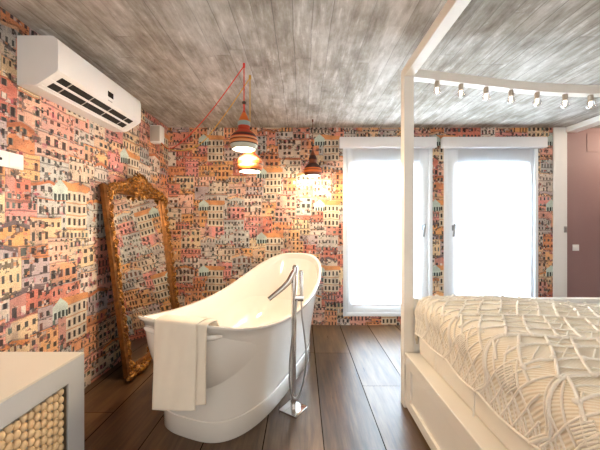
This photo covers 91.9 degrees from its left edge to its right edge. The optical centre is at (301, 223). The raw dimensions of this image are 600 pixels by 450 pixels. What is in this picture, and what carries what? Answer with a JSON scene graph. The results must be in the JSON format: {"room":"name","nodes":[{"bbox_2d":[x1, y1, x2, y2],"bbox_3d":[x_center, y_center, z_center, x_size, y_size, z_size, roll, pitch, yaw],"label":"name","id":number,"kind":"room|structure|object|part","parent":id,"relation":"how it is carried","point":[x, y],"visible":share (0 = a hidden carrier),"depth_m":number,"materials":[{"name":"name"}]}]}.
{"room":"hotel room","nodes":[
{"label":"hotel room","id":0,"kind":"room"},
{"bbox_2d":[0,7,167,387],"bbox_3d":[-1.795,0.030,1.145,0.150,2.540,5.490,0,0,0],"label":"wall","id":1,"kind":"structure","parent":0,"point":[56,292],"depth_m":2.04,"materials":[{"name":"paper"}]},
{"bbox_2d":[0,150,23,169],"bbox_3d":[-1.713,-0.373,1.708,0.015,0.091,0.135,0,0,0],"label":"socket plate","id":2,"kind":"object","parent":1,"relation":"attached to","point":[7,159],"visible":1,"depth_m":1.70,"materials":[{"name":"white plastic"}]},
{"bbox_2d":[17,35,140,131],"bbox_3d":[-1.595,-0.989,2.200,0.250,0.298,0.900,0,0,0],"label":"air conditioner","id":3,"kind":"object","parent":1,"relation":"attached to","point":[47,68],"visible":1,"depth_m":1.93,"materials":[{"name":"white plastic"}]},
{"bbox_2d":[47,78,132,127],"bbox_3d":[-1.560,-0.898,2.200,0.131,0.091,0.780,0,0,0],"label":"outlet","id":4,"kind":"object","parent":3,"relation":"attached to","point":[67,90],"depth_m":2.12,"materials":[{"name":"white plastic"}]},
{"bbox_3d":[-1.497,-1.029,2.200,0.050,0.218,0.857,0,0,0],"label":"panel","id":5,"kind":"part","parent":3,"relation":"part of","materials":[{"name":"white plastic"}]},
{"bbox_2d":[150,125,163,143],"bbox_3d":[-1.657,-1.020,3.317,0.125,0.196,0.105,0,0,0],"label":"junction box","id":6,"kind":"object","parent":1,"relation":"attached to","point":[156,131],"visible":0.99,"depth_m":3.27,"materials":[{"name":"white plastic"}]},
{"bbox_2d":[84,325,430,449],"bbox_3d":[1.640,1.360,1.190,7.120,0.120,5.580,0,0,0],"label":"floor","id":7,"kind":"structure","parent":0,"point":[351,391],"depth_m":2.03,"materials":[{"name":"brown wood"}]},
{"bbox_2d":[0,352,83,449],"bbox_3d":[-1.438,0.990,0.983,0.555,0.620,1.125,0,0,0],"label":"sideboard","id":8,"kind":"object","parent":7,"relation":"on","point":[42,393],"visible":1,"depth_m":1.35,"materials":[{"name":"grey paint"}]},
{"bbox_2d":[0,352,83,403],"bbox_3d":[-1.438,0.686,0.983,0.555,0.012,1.125,0,0,0],"label":"countertop","id":9,"kind":"structure","parent":8,"relation":"on","point":[19,371],"depth_m":1.37,"materials":[{"name":"white wood"}]},
{"bbox_2d":[99,172,179,380],"bbox_3d":[-1.506,0.393,2.897,0.343,1.824,1.116,0,0,3],"label":"mirror","id":10,"kind":"object","parent":7,"relation":"on","point":[136,223],"visible":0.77,"depth_m":2.73,"materials":[{"name":"gold glass"}]},
{"bbox_3d":[-1.552,0.475,2.899,0.010,1.520,0.834,-8,0,3],"label":"glass","id":11,"kind":"part","parent":10,"relation":"part of","materials":[{"name":"mirror"}]},
{"bbox_2d":[138,253,321,442],"bbox_3d":[-0.415,0.825,2.553,0.944,0.950,2.090,0,0,18],"label":"bathtub","id":12,"kind":"object","parent":7,"relation":"on","point":[247,354],"visible":0.7,"depth_m":1.96,"materials":[{"name":"white ceramic"}]},
{"bbox_2d":[152,314,218,410],"bbox_3d":[-0.629,0.739,1.571,0.324,0.475,0.165,0,0,0],"label":"towel","id":13,"kind":"object","parent":12,"relation":"hanging from","point":[180,342],"visible":1,"depth_m":1.51,"materials":[{"name":"fabric"}]},
{"bbox_2d":[267,265,306,418],"bbox_3d":[-0.091,0.793,1.995,0.169,1.013,0.260,0,0,43],"label":"tub filler","id":14,"kind":"object","parent":7,"relation":"on","point":[292,408],"visible":1,"depth_m":2.01,"materials":[{"name":"silver metal"}]},
{"bbox_3d":[-0.135,0.418,1.999,0.215,0.204,0.044,0,0,-22],"label":"spout","id":15,"kind":"part","parent":14,"relation":"part of","materials":[{"name":"silver metal"}]},
{"bbox_3d":[-0.060,1.293,2.030,0.144,0.014,0.144,0,0,33],"label":"plate","id":16,"kind":"part","parent":14,"relation":"part of","materials":[{"name":"silver metal"}]},
{"bbox_2d":[401,0,599,449],"bbox_3d":[1.791,0.094,1.020,2.138,2.412,2.200,0,0,0],"label":"canopy bed","id":17,"kind":"object","parent":7,"relation":"on","point":[445,421],"visible":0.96,"depth_m":2.05,"materials":[{"name":"beige paint"}]},
{"bbox_3d":[0.757,0.094,2.085,0.070,2.412,0.070,0,0,0],"label":"post","id":18,"kind":"part","parent":17,"relation":"part of","materials":[{"name":"beige paint"}]},
{"bbox_2d":[434,81,440,95],"bbox_3d":[0.971,-0.974,2.085,0.055,0.098,0.055,0,0,0],"label":"globe bulb","id":19,"kind":"object","parent":17,"relation":"attached to","point":[437,84],"visible":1,"depth_m":2.08,"materials":[{"name":"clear glass"}]},
{"bbox_3d":[0.757,-1.079,1.020,0.070,0.067,2.060,0,0,0],"label":"rail","id":20,"kind":"part","parent":17,"relation":"part of","materials":[{"name":"beige paint"}]},
{"bbox_2d":[457,84,464,94],"bbox_3d":[1.143,-0.953,2.085,0.055,0.098,0.055,0,0,0],"label":"globe bulb","id":21,"kind":"object","parent":17,"relation":"attached to","point":[460,86],"visible":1,"depth_m":2.08,"materials":[{"name":"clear glass"}]},
{"bbox_2d":[420,338,535,449],"bbox_3d":[1.788,0.748,1.007,1.975,0.320,2.014,0,0,0],"label":"mattress","id":22,"kind":"object","parent":17,"relation":"on","point":[506,436],"visible":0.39,"depth_m":1.32,"materials":[{"name":"white fabric"}]},
{"bbox_2d":[414,294,599,449],"bbox_3d":[1.750,0.667,1.066,1.972,0.396,1.934,0,0,0],"label":"bedspread","id":23,"kind":"object","parent":22,"relation":"on","point":[534,363],"visible":1,"depth_m":1.19,"materials":[{"name":"fabric"}]},
{"bbox_2d":[482,87,490,101],"bbox_3d":[1.323,-0.930,2.085,0.055,0.098,0.055,0,0,0],"label":"globe bulb","id":24,"kind":"object","parent":17,"relation":"attached to","point":[485,89],"visible":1,"depth_m":2.08,"materials":[{"name":"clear glass"}]},
{"bbox_3d":[1.791,0.891,2.085,1.998,0.718,0.046,0,0,0],"label":"footboard","id":25,"kind":"part","parent":17,"relation":"part of","materials":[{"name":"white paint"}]},
{"bbox_3d":[1.791,-1.012,2.085,1.998,0.176,0.058,0,0,0],"label":"bowed rail","id":26,"kind":"part","parent":17,"relation":"part of","materials":[{"name":"beige paint"}]},
{"bbox_2d":[506,90,515,103],"bbox_3d":[1.503,-0.911,2.085,0.055,0.098,0.055,0,0,0],"label":"globe bulb","id":27,"kind":"object","parent":17,"relation":"attached to","point":[510,92],"visible":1,"depth_m":2.08,"materials":[{"name":"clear glass"}]},
{"bbox_2d":[532,92,541,106],"bbox_3d":[1.690,-0.894,2.085,0.055,0.098,0.055,0,0,0],"label":"globe bulb","id":28,"kind":"object","parent":17,"relation":"attached to","point":[537,94],"visible":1,"depth_m":2.08,"materials":[{"name":"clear glass"}]},
{"bbox_2d":[560,94,569,106],"bbox_3d":[1.891,-0.882,2.085,0.055,0.098,0.055,0,0,0],"label":"globe bulb","id":29,"kind":"object","parent":17,"relation":"attached to","point":[564,96],"visible":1,"depth_m":2.08,"materials":[{"name":"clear glass"}]},
{"bbox_2d":[585,94,595,108],"bbox_3d":[2.074,-0.875,2.085,0.055,0.098,0.055,0,0,0],"label":"globe bulb","id":30,"kind":"object","parent":17,"relation":"attached to","point":[590,98],"visible":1,"depth_m":2.08,"materials":[{"name":"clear glass"}]},
{"bbox_2d":[0,0,599,127],"bbox_3d":[1.640,-1.300,1.190,7.120,0.120,5.580,0,0,0],"label":"ceiling","id":31,"kind":"structure","parent":0,"point":[332,63],"depth_m":2.10,"materials":[{"name":"grey weathered wood planks"}]},
{"bbox_2d":[170,88,242,150],"label":"cable","id":32,"kind":"object","parent":31,"relation":"hanging from","point":[242,88],"depth_m":2.73,"materials":[{"name":"fabric"}]},
{"bbox_2d":[161,63,257,151],"bbox_3d":[-0.950,-0.907,2.767,0.219,0.666,1.674,0,0,-44],"label":"pendant lamp","id":33,"kind":"object","parent":31,"relation":"hanging from","point":[242,139],"visible":1,"depth_m":2.20,"materials":[{"name":"red fabric"}]},
{"bbox_3d":[-0.448,-0.726,2.240,0.219,0.303,0.219,0,0,0],"label":"lamp shade","id":34,"kind":"part","parent":33,"relation":"part of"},
{"bbox_2d":[237,150,262,172],"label":"pendant lamp","id":35,"kind":"object","parent":31,"relation":"hanging from","point":[249,162],"depth_m":2.34,"materials":[{"name":"glass"}]},
{"bbox_3d":[-0.434,-0.588,2.420,0.219,0.303,0.219,0,0,0],"label":"lamp shade","id":36,"kind":"part","parent":35,"relation":"part of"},
{"bbox_2d":[304,119,321,176],"bbox_3d":[0.128,-0.905,3.440,0.219,0.670,0.219,0,0,0],"label":"pendant lamp","id":37,"kind":"object","parent":31,"relation":"hanging from","point":[312,169],"visible":1,"depth_m":3.38,"materials":[{"name":"brown fabric"}]},
{"bbox_3d":[0.128,-0.722,3.440,0.219,0.303,0.219,0,0,0],"label":"lamp shade","id":38,"kind":"part","parent":37,"relation":"part of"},
{"bbox_2d":[168,128,599,324],"bbox_3d":[1.665,0.030,3.830,7.070,2.540,0.200,0,0,0],"label":"wall","id":39,"kind":"structure","parent":0,"point":[225,221],"depth_m":3.73,"materials":[{"name":"paper"}]},
{"bbox_2d":[343,149,432,315],"bbox_3d":[1.099,0.057,3.732,1.145,2.253,0.175,0,0,0],"label":"window","id":40,"kind":"structure","parent":39,"relation":"in","point":[426,155],"depth_m":3.73,"materials":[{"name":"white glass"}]},
{"bbox_2d":[339,137,436,305],"bbox_3d":[1.083,-0.024,3.669,1.222,2.143,0.078,0,0,0],"label":"roller blind","id":41,"kind":"object","parent":40,"relation":"attached to","point":[376,160],"visible":0.8,"depth_m":3.70,"materials":[{"name":"fabric"}]},
{"bbox_3d":[1.542,0.080,3.685,0.047,0.164,0.080,0,0,0],"label":"handle","id":42,"kind":"part","parent":40,"relation":"part of","materials":[{"name":"silver metal"}]},
{"bbox_2d":[444,149,537,296],"bbox_3d":[2.424,0.057,3.732,1.203,2.253,0.175,0,0,0],"label":"window","id":43,"kind":"structure","parent":39,"relation":"in","point":[450,155],"depth_m":3.73,"materials":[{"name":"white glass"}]},
{"bbox_3d":[1.925,0.080,3.685,0.047,0.164,0.080,0,0,0],"label":"handle","id":44,"kind":"part","parent":43,"relation":"part of","materials":[{"name":"silver metal"}]},
{"bbox_2d":[441,137,547,296],"bbox_3d":[2.425,-0.024,3.669,1.315,2.143,0.078,0,0,0],"label":"roller blind","id":45,"kind":"object","parent":43,"relation":"attached to","point":[494,172],"visible":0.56,"depth_m":3.70,"materials":[{"name":"fabric"}]},
{"bbox_2d":[553,127,566,296],"bbox_3d":[3.312,0.030,3.804,0.175,2.540,0.172,0,0,0],"label":"trim","id":46,"kind":"structure","parent":39,"relation":"attached to","point":[559,133],"depth_m":3.72,"materials":[{"name":"white paint"}]},
{"bbox_2d":[572,245,578,250],"bbox_3d":[3.535,0.305,3.743,0.080,0.080,0.015,0,0,0],"label":"light switch","id":47,"kind":"object","parent":39,"relation":"attached to","point":[574,247],"visible":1,"depth_m":3.74,"materials":[{"name":"white plastic"}]},
{"bbox_2d":[566,115,599,131],"bbox_3d":[3.464,-1.208,2.515,0.152,0.063,2.430,0,0,0],"label":"trim","id":48,"kind":"structure","parent":39,"relation":"attached to","point":[595,121],"depth_m":3.50,"materials":[{"name":"white paint"}]},
{"bbox_2d":[587,133,599,151],"bbox_3d":[3.965,-1.050,3.748,0.570,0.240,0.005,0,0,0],"label":"trim","id":49,"kind":"structure","parent":39,"relation":"attached to","point":[587,133],"depth_m":3.75,"materials":[{"name":"pink paint"}]}
]}

